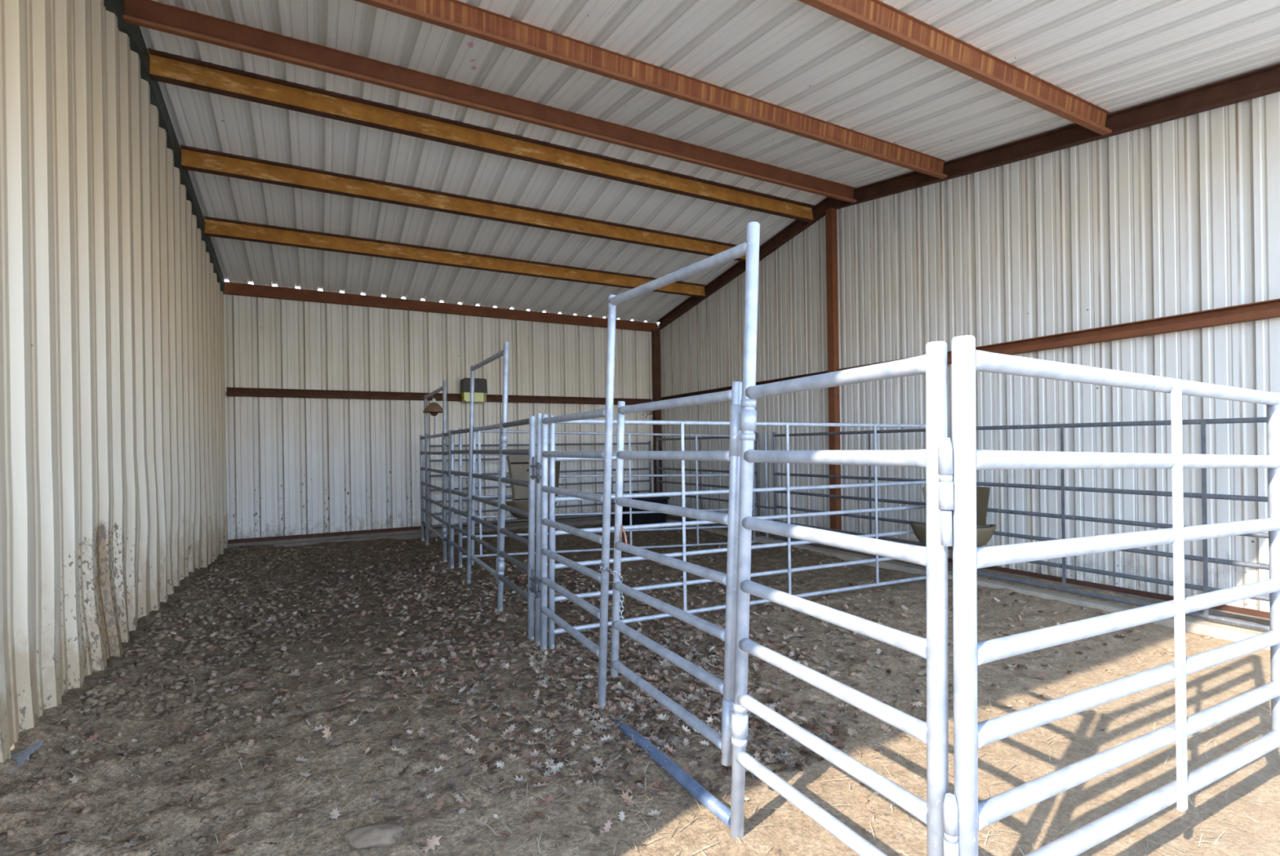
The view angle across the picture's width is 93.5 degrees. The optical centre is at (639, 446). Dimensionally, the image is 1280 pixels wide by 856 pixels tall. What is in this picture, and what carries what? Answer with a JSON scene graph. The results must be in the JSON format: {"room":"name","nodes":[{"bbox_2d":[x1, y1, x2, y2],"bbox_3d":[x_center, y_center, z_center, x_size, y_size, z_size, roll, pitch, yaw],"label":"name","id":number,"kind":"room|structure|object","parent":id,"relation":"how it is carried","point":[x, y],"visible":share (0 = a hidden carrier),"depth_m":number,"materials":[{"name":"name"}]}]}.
{"room":"livestock barn","nodes":[
{"label":"livestock barn","id":0,"kind":"room"},
{"bbox_2d":[0,0,227,762],"bbox_3d":[-3.851,-0.769,4.654,0.147,4.599,9.490,-1,0,-28],"label":"wall","id":1,"kind":"structure","parent":0,"point":[113,474],"depth_m":3.58,"materials":[{"name":"beige metal"}]},
{"bbox_2d":[7,704,74,773],"bbox_3d":[-2.784,1.395,2.782,0.110,0.155,0.850,-1,0,-28],"label":"trim","id":2,"kind":"structure","parent":1,"relation":"attached to","point":[20,758],"depth_m":2.58,"materials":[{"name":"grey concrete"}]},
{"bbox_2d":[103,0,224,292],"bbox_3d":[-3.873,-2.753,4.603,0.080,0.953,9.289,-1,0,-28],"label":"rafter","id":3,"kind":"object","parent":1,"relation":"attached to","point":[137,44],"visible":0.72,"depth_m":5.36,"materials":[{"name":"metal"}]},
{"bbox_2d":[223,293,653,539],"bbox_3d":[-2.856,-0.558,10.558,7.437,3.763,0.032,-1,0,-28],"label":"wall","id":4,"kind":"structure","parent":0,"point":[295,465],"depth_m":9.80,"materials":[{"name":"white metal"}]},
{"bbox_2d":[227,515,597,543],"bbox_3d":[-2.858,1.336,10.498,7.327,0.055,0.045,-1,0,-28],"label":"baseboard","id":5,"kind":"structure","parent":4,"relation":"attached to","point":[416,527],"depth_m":9.46,"materials":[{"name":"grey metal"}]},
{"bbox_2d":[227,515,614,547],"bbox_3d":[-2.779,1.447,10.576,7.417,0.190,0.220,-1,0,-28],"label":"trim","id":6,"kind":"structure","parent":4,"relation":"attached to","point":[411,534],"depth_m":9.83,"materials":[{"name":"concrete"}]},
{"bbox_2d":[226,386,652,404],"bbox_3d":[-2.892,-0.859,10.473,7.142,0.125,0.080,-1,0,-28],"label":"beam","id":7,"kind":"structure","parent":4,"relation":"attached to","point":[231,391],"depth_m":9.87,"materials":[{"name":"brown metal"}]},
{"bbox_2d":[460,377,487,402],"bbox_3d":[-2.852,-0.975,10.330,0.418,0.395,0.200,-1,0,-28],"label":"wall light","id":8,"kind":"object","parent":7,"relation":"attached to","point":[480,384],"visible":0.91,"depth_m":10.26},
{"bbox_2d":[223,281,657,331],"bbox_3d":[-2.898,-2.377,10.500,7.357,0.178,0.045,-1,0,-28],"label":"roof beam","id":9,"kind":"structure","parent":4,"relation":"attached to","point":[230,288],"depth_m":10.06,"materials":[{"name":"red metal"}]},
{"bbox_2d":[0,514,1279,855],"bbox_3d":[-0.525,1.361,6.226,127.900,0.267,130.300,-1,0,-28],"label":"floor","id":10,"kind":"structure","parent":0,"point":[797,833],"depth_m":2.94,"materials":[{"name":"brown soil"}]},
{"bbox_2d":[343,822,404,848],"bbox_3d":[-0.995,1.456,2.256,0.218,0.074,0.117,-1,0,-15],"label":"rock","id":11,"kind":"object","parent":10,"relation":"on","point":[369,835],"visible":0.95,"depth_m":2.23,"materials":[{"name":"stone"}]},
{"bbox_2d":[419,380,450,565],"bbox_3d":[-2.960,0.340,8.631,0.088,2.411,2.468,-1,0,-28],"label":"gate panel","id":12,"kind":"object","parent":10,"relation":"on","point":[444,439],"visible":0.92,"depth_m":8.30,"materials":[{"name":"grey metal"}]},
{"bbox_2d":[422,395,442,438],"bbox_3d":[-3.132,-0.458,9.158,0.330,0.651,0.330,-1,0,-28],"label":"dome lamp","id":13,"kind":"object","parent":12,"relation":"hanging from","point":[433,407],"visible":0.96,"depth_m":9.10,"materials":[{"name":"brown metal"}]},
{"bbox_2d":[449,341,535,640],"bbox_3d":[-1.555,0.289,6.008,0.157,2.472,3.258,-1,0,-28],"label":"gate panel","id":14,"kind":"object","parent":10,"relation":"on","point":[500,579],"visible":0.99,"depth_m":5.40,"materials":[{"name":"metal"}]},
{"bbox_2d":[529,412,542,645],"bbox_3d":[-0.754,0.629,4.461,0.093,1.766,0.180,-1,0,-28],"label":"post","id":15,"kind":"object","parent":10,"relation":"on","point":[536,579],"visible":0.87,"depth_m":4.44,"materials":[{"name":"grey metal"}]},
{"bbox_2d":[428,440,651,538],"bbox_3d":[-1.639,0.715,10.759,4.146,1.620,0.045,-1,0,-26],"label":"fence panel","id":16,"kind":"object","parent":10,"relation":"on","point":[649,480],"visible":0.48,"depth_m":10.82,"materials":[{"name":"grey metal"}]},
{"bbox_2d":[4,521,1175,855],"bbox_3d":[-0.750,1.388,6.259,6.760,0.241,8.838,-1,0,-28],"label":"leaf litter","id":17,"kind":"object","parent":10,"relation":"on","point":[694,694],"visible":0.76,"depth_m":3.71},
{"bbox_2d":[0,528,1212,855],"bbox_3d":[-0.828,1.372,6.453,6.890,0.267,8.431,-1,0,-28],"label":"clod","id":18,"kind":"object","parent":10,"relation":"on","point":[97,704],"visible":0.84,"depth_m":3.66,"materials":[{"name":"brown soil"}]},
{"bbox_2d":[458,427,755,567],"bbox_3d":[-0.281,0.619,8.099,4.170,1.771,0.048,-1,0,-20],"label":"divider panel","id":19,"kind":"object","parent":10,"relation":"on","point":[630,512],"visible":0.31,"depth_m":7.99,"materials":[{"name":"grey metal"}]},
{"bbox_2d":[505,454,560,519],"bbox_3d":[-1.304,0.500,7.469,0.700,0.800,0.338,-1,0,-28],"label":"pet feeder","id":20,"kind":"object","parent":19,"relation":"attached to","point":[517,465],"visible":0.41,"depth_m":7.53,"materials":[{"name":"beige plastic"}]},
{"bbox_2d":[505,498,556,519],"bbox_3d":[-1.293,0.780,7.458,0.670,0.240,0.312,-1,0,-28],"label":"bowl","id":21,"kind":"object","parent":20,"relation":"on","point":[522,504],"depth_m":7.35,"materials":[{"name":"beige plastic"}]},
{"bbox_2d":[6,526,1279,855],"bbox_3d":[-0.549,1.396,5.934,6.660,0.185,9.310,-1,0,-28],"label":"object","id":22,"kind":"object","parent":10,"relation":"on","point":[924,711],"visible":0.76,"depth_m":2.76,"materials":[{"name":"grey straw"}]},
{"bbox_2d":[622,490,669,525],"bbox_3d":[0.058,1.105,10.926,0.850,0.689,0.670,-1,0,-28],"label":"trough","id":23,"kind":"object","parent":10,"relation":"on","point":[648,517],"visible":0.36,"depth_m":10.67,"materials":[{"name":"black plastic"}]},
{"bbox_2d":[651,329,662,492],"bbox_3d":[0.348,-0.454,12.155,0.138,3.798,0.095,-1,0,-28],"label":"steel column","id":24,"kind":"structure","parent":10,"relation":"on","point":[655,334],"depth_m":12.12,"materials":[{"name":"brown metal"}]},
{"bbox_2d":[548,415,926,648],"bbox_3d":[1.226,0.612,5.296,4.233,1.741,0.046,-1,0,-26],"label":"divider panel","id":25,"kind":"object","parent":10,"relation":"on","point":[553,532],"visible":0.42,"depth_m":4.93,"materials":[{"name":"grey metal"}]},
{"bbox_2d":[540,221,948,855],"bbox_3d":[0.046,0.323,2.938,0.174,2.373,3.243,-1,0,-28],"label":"gate panel","id":26,"kind":"object","parent":10,"relation":"on","point":[741,454],"visible":0.99,"depth_m":2.24,"materials":[{"name":"metal"}]},
{"bbox_2d":[825,207,841,529],"bbox_3d":[2.578,-0.886,8.014,0.093,4.554,0.110,-1,0,-28],"label":"steel column","id":27,"kind":"structure","parent":10,"relation":"on","point":[830,213],"depth_m":7.97,"materials":[{"name":"brown metal"}]},
{"bbox_2d":[666,518,1270,649],"bbox_3d":[2.618,1.387,7.337,0.180,0.148,9.500,-1,0,-28],"label":"curb","id":28,"kind":"structure","parent":10,"relation":"on","point":[1222,630],"depth_m":5.28,"materials":[{"name":"beige concrete"}]},
{"bbox_2d":[656,432,759,536],"bbox_3d":[1.049,0.639,10.263,0.047,1.690,3.013,-1,0,-28],"label":"wall panel","id":29,"kind":"object","parent":28,"relation":"on","point":[757,436],"visible":0.46,"depth_m":10.19,"materials":[{"name":"grey metal"}]},
{"bbox_2d":[755,431,775,537],"bbox_3d":[1.834,0.617,8.783,0.054,1.710,0.420,-1,0,-28],"label":"post","id":30,"kind":"object","parent":28,"relation":"on","point":[766,507],"visible":0.57,"depth_m":8.76,"materials":[{"name":"grey metal"}]},
{"bbox_2d":[773,427,925,559],"bbox_3d":[2.548,0.617,7.475,0.047,1.690,2.643,-1,0,-28],"label":"wall panel","id":31,"kind":"object","parent":28,"relation":"on","point":[869,477],"visible":0.4,"depth_m":7.37,"materials":[{"name":"grey metal"}]},
{"bbox_2d":[976,417,1270,631],"bbox_3d":[3.995,0.595,4.763,0.047,1.690,3.193,-1,0,-28],"label":"wall panel","id":32,"kind":"object","parent":28,"relation":"on","point":[1203,495],"visible":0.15,"depth_m":4.82,"materials":[{"name":"grey metal"}]},
{"bbox_2d":[910,486,996,549],"bbox_3d":[3.012,0.685,5.707,0.761,0.600,0.380,-1,0,9],"label":"pet feeder","id":33,"kind":"object","parent":32,"relation":"attached to","point":[984,531],"visible":0.39,"depth_m":5.73,"materials":[{"name":"beige plastic"}]},
{"bbox_2d":[910,523,996,549],"bbox_3d":[3.010,0.865,5.694,0.761,0.240,0.354,-1,0,10],"label":"bowl","id":34,"kind":"object","parent":33,"relation":"on","point":[984,531],"depth_m":5.67,"materials":[{"name":"beige plastic"}]},
{"bbox_2d":[937,334,1279,855],"bbox_3d":[1.632,0.598,1.898,1.997,1.756,0.070,-1,0,-27],"label":"gate","id":35,"kind":"object","parent":10,"relation":"on","point":[959,460],"visible":1,"depth_m":1.69,"materials":[{"name":"white metal"}]},
{"bbox_2d":[139,0,1279,323],"bbox_3d":[-1.876,-2.879,5.239,10.900,0.887,10.329,-1,0,-28],"label":"ceiling","id":36,"kind":"structure","parent":0,"point":[1113,55],"depth_m":5.46,"materials":[{"name":"white metal"}]},
{"bbox_2d":[204,216,706,297],"bbox_3d":[-2.042,-2.702,8.924,7.212,0.201,0.108,-1,0,-28],"label":"beam","id":37,"kind":"structure","parent":36,"relation":"attached to","point":[214,227],"depth_m":8.39,"materials":[{"name":"wood"}]},
{"bbox_2d":[180,144,746,262],"bbox_3d":[-1.396,-2.942,7.706,7.212,0.201,0.108,-1,0,-28],"label":"beam","id":38,"kind":"structure","parent":36,"relation":"attached to","point":[193,158],"depth_m":7.10,"materials":[{"name":"wood"}]},
{"bbox_2d":[148,48,815,222],"bbox_3d":[-0.806,-3.162,6.595,7.212,0.201,0.108,-1,0,-28],"label":"beam","id":39,"kind":"structure","parent":36,"relation":"attached to","point":[164,67],"depth_m":5.96,"materials":[{"name":"wood"}]},
{"bbox_2d":[123,0,856,202],"bbox_3d":[-0.458,-3.147,5.942,7.212,0.189,0.069,-1,0,-28],"label":"beam","id":40,"kind":"structure","parent":36,"relation":"attached to","point":[149,14],"depth_m":5.25,"materials":[{"name":"red metal"}]},
{"bbox_2d":[354,0,946,178],"bbox_3d":[0.129,-2.966,4.848,7.212,0.189,0.069,-1,0,-28],"label":"beam","id":41,"kind":"structure","parent":36,"relation":"attached to","point":[456,15],"depth_m":4.79,"materials":[{"name":"metal"}]},
{"bbox_2d":[798,0,1111,135],"bbox_3d":[0.853,-2.743,3.498,7.212,0.189,0.069,-1,0,-28],"label":"beam","id":42,"kind":"structure","parent":36,"relation":"attached to","point":[877,17],"depth_m":4.25,"materials":[{"name":"metal"}]},
{"bbox_2d":[657,91,1279,611],"bbox_3d":[2.811,-1.037,7.731,0.032,4.568,10.339,-1,0,-28],"label":"wall","id":43,"kind":"structure","parent":0,"point":[1180,215],"depth_m":5.67,"materials":[{"name":"white metal"}]},
{"bbox_2d":[658,370,827,399],"bbox_3d":[1.481,-0.950,10.098,0.080,0.125,4.589,-1,0,-28],"label":"beam","id":44,"kind":"structure","parent":43,"relation":"attached to","point":[723,388],"depth_m":10.24,"materials":[{"name":"brown metal"}]},
{"bbox_2d":[657,62,1279,329],"bbox_3d":[2.755,-2.836,7.662,0.073,1.016,10.144,-1,0,-28],"label":"rafter","id":45,"kind":"object","parent":43,"relation":"attached to","point":[1265,81],"visible":0.86,"depth_m":5.66,"materials":[{"name":"brown metal"}]},
{"bbox_2d":[666,513,1270,625],"bbox_3d":[2.908,1.364,7.695,0.175,0.185,10.219,-1,0,-28],"label":"trim","id":46,"kind":"structure","parent":43,"relation":"attached to","point":[1264,620],"depth_m":4.91,"materials":[{"name":"concrete"}]},
{"bbox_2d":[836,297,1279,370],"bbox_3d":[3.898,-0.987,5.568,0.080,0.125,5.440,-1,0,-28],"label":"beam","id":47,"kind":"structure","parent":43,"relation":"attached to","point":[1265,309],"depth_m":5.01,"materials":[{"name":"red metal"}]},
{"bbox_2d":[947,557,1270,617],"bbox_3d":[2.830,1.257,7.694,0.030,0.050,10.249,-1,0,-28],"label":"baseboard","id":48,"kind":"structure","parent":43,"relation":"attached to","point":[1146,593],"depth_m":5.22,"materials":[{"name":"brown metal"}]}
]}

